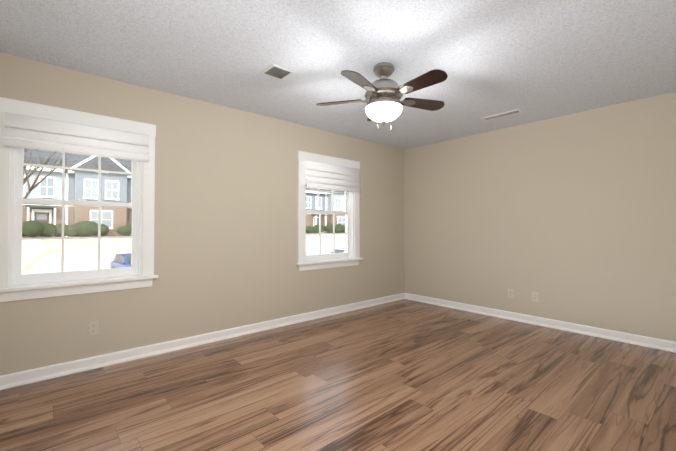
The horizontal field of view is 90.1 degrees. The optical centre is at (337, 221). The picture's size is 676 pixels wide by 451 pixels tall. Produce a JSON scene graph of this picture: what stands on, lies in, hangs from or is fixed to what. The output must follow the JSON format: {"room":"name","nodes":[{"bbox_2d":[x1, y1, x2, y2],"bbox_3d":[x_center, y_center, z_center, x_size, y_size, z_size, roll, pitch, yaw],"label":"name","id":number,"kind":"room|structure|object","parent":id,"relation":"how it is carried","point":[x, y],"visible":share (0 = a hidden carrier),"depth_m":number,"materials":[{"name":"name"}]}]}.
{"room":"empty living room","nodes":[
{"label":"empty living room","id":0,"kind":"room"},
{"bbox_2d":[0,52,404,375],"bbox_3d":[-0.771,0.016,4.008,5.113,2.680,0.150,1,-1,-41],"label":"wall","id":1,"kind":"structure","parent":0,"point":[226,224],"depth_m":3.44,"materials":[{"name":"beige paint"}]},
{"bbox_2d":[0,97,157,301],"bbox_3d":[-2.116,-0.151,2.791,1.110,1.482,0.276,1,-1,-41],"label":"window","id":2,"kind":"structure","parent":1,"relation":"in","point":[29,125],"depth_m":2.72,"materials":[{"name":"white wood"}]},
{"bbox_2d":[88,321,98,335],"bbox_3d":[-2.024,0.885,2.792,0.070,0.114,0.008,1,-1,-41],"label":"electrical outlet","id":3,"kind":"object","parent":1,"relation":"attached to","point":[93,327],"visible":1,"depth_m":2.79,"materials":[{"name":"beige plastic"}]},
{"bbox_2d":[0,293,404,389],"bbox_3d":[-0.714,1.187,3.921,4.813,0.095,0.026,1,-1,-41],"label":"baseboard","id":4,"kind":"structure","parent":1,"relation":"attached to","point":[11,380],"depth_m":3.13,"materials":[{"name":"white wood"}]},
{"bbox_2d":[296,151,362,270],"bbox_3d":[-0.126,-0.121,4.531,1.110,1.482,0.276,1,-1,-41],"label":"window","id":5,"kind":"structure","parent":1,"relation":"in","point":[319,172],"depth_m":4.48,"materials":[{"name":"white wood"}]},
{"bbox_2d":[0,299,675,450],"bbox_3d":[0.469,1.272,2.567,4.813,0.120,3.620,1,-1,-41],"label":"floor","id":6,"kind":"structure","parent":0,"point":[405,375],"depth_m":2.35,"materials":[{"name":"brown wood"}]},
{"bbox_2d":[0,0,675,149],"bbox_3d":[0.469,-1.288,2.611,4.813,0.120,3.620,1,-1,-41],"label":"ceiling","id":7,"kind":"structure","parent":0,"point":[535,60],"depth_m":2.45,"materials":[{"name":"paint"}]},
{"bbox_2d":[260,64,294,80],"bbox_3d":[-0.497,-1.221,2.778,0.210,0.009,0.210,1,-1,-41],"label":"ceiling vent","id":8,"kind":"object","parent":7,"relation":"in","point":[274,71],"visible":1,"depth_m":2.78,"materials":[{"name":"white metal"}]},
{"bbox_2d":[316,62,447,129],"bbox_3d":[0.384,-0.990,2.644,1.081,0.475,1.049,1,-1,-41],"label":"fan","id":9,"kind":"object","parent":7,"relation":"hanging from","point":[383,95],"visible":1,"depth_m":2.57,"materials":[{"name":"brown wood"}]},
{"bbox_2d":[480,109,522,120],"bbox_3d":[1.854,-1.203,3.834,0.130,0.009,0.420,1,-1,-41],"label":"ceiling vent","id":10,"kind":"object","parent":7,"relation":"in","point":[504,114],"visible":0.96,"depth_m":3.82,"materials":[{"name":"white metal"}]},
{"bbox_2d":[404,92,675,341],"bbox_3d":[2.387,0.019,4.165,0.150,2.680,3.770,1,-1,-41],"label":"wall","id":11,"kind":"structure","parent":0,"point":[570,218],"depth_m":3.88,"materials":[{"name":"beige paint"}]},
{"bbox_2d":[508,289,513,297],"bbox_3d":[2.182,0.914,4.263,0.008,0.114,0.070,1,-1,-41],"label":"electrical outlet","id":12,"kind":"object","parent":11,"relation":"attached to","point":[510,293],"visible":1,"depth_m":4.26,"materials":[{"name":"beige plastic"}]},
{"bbox_2d":[532,292,537,301],"bbox_3d":[2.365,0.910,4.054,0.008,0.114,0.070,1,-1,-41],"label":"electrical outlet","id":13,"kind":"object","parent":11,"relation":"attached to","point":[534,296],"visible":1,"depth_m":4.05,"materials":[{"name":"beige plastic"}]},
{"bbox_2d":[405,293,675,352],"bbox_3d":[2.276,1.191,4.138,0.026,0.095,3.606,1,-1,-41],"label":"baseboard","id":14,"kind":"structure","parent":11,"relation":"attached to","point":[651,342],"depth_m":3.85,"materials":[{"name":"white wood"}]},
{"label":"outside","id":15,"kind":"structure","parent":0,"visible":0},
{"bbox_3d":[-32.576,4.791,82.405,220.000,0.300,159.830,1,-1,-41],"label":"ground","id":16,"kind":"structure","parent":15,"visible":0},
{"bbox_2d":[23,148,70,198],"bbox_3d":[-20.339,-1.042,21.449,5.358,9.259,4.724,1,-1,-41],"label":"tree","id":17,"kind":"object","parent":16,"relation":"on","point":[26,178],"depth_m":22.10,"materials":[{"name":"brown plant"}]},
{"bbox_2d":[110,253,130,267],"bbox_3d":[-13.029,2.882,21.703,4.280,1.501,1.860,-1,-1,42],"label":"car","id":18,"kind":"object","parent":16,"relation":"on","point":[118,256],"depth_m":21.23,"materials":[{"name":"blue paint"}]},
{"bbox_2d":[21,234,344,273],"bbox_3d":[-33.179,3.478,83.117,220.000,2.350,158.000,1,-1,-41],"label":"pavement","id":19,"kind":"structure","parent":16,"relation":"on","point":[127,246],"depth_m":26.19,"materials":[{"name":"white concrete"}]},
{"bbox_2d":[22,148,67,237],"bbox_3d":[-28.963,-2.803,30.686,6.400,8.400,11.550,1,-1,-41],"label":"townhouse","id":20,"kind":"structure","parent":19,"relation":"on","point":[53,177],"depth_m":28.40,"materials":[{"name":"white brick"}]},
{"bbox_2d":[65,153,131,236],"bbox_3d":[-23.994,-2.728,35.029,7.200,8.400,11.550,1,-1,-41],"label":"townhouse","id":21,"kind":"structure","parent":19,"relation":"on","point":[78,176],"depth_m":30.35,"materials":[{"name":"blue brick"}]},
{"bbox_2d":[22,220,344,236],"bbox_3d":[0.191,0.916,47.292,76.888,1.485,2.068,1,-1,-41],"label":"shrubs","id":22,"kind":"object","parent":19,"relation":"on","point":[67,232],"depth_m":27.83,"materials":[{"name":"green plant"}]},
{"bbox_2d":[306,185,326,232],"bbox_3d":[-7.205,-2.475,49.703,6.400,8.400,11.550,1,-1,-41],"label":"townhouse","id":23,"kind":"structure","parent":19,"relation":"on","point":[315,218],"depth_m":46.83,"materials":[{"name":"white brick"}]},
{"bbox_2d":[306,178,344,232],"bbox_3d":[-2.236,-2.400,54.047,7.200,8.400,11.550,1,-1,-41],"label":"townhouse","id":24,"kind":"structure","parent":19,"relation":"on","point":[340,202],"depth_m":48.60,"materials":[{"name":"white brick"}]},
{"bbox_2d":[330,248,344,253],"bbox_3d":[0.455,2.988,27.777,4.280,1.504,1.860,1,-1,-41],"label":"car","id":25,"kind":"object","parent":16,"relation":"on","point":[340,251],"depth_m":27.42,"materials":[{"name":"white paint"}]}
]}

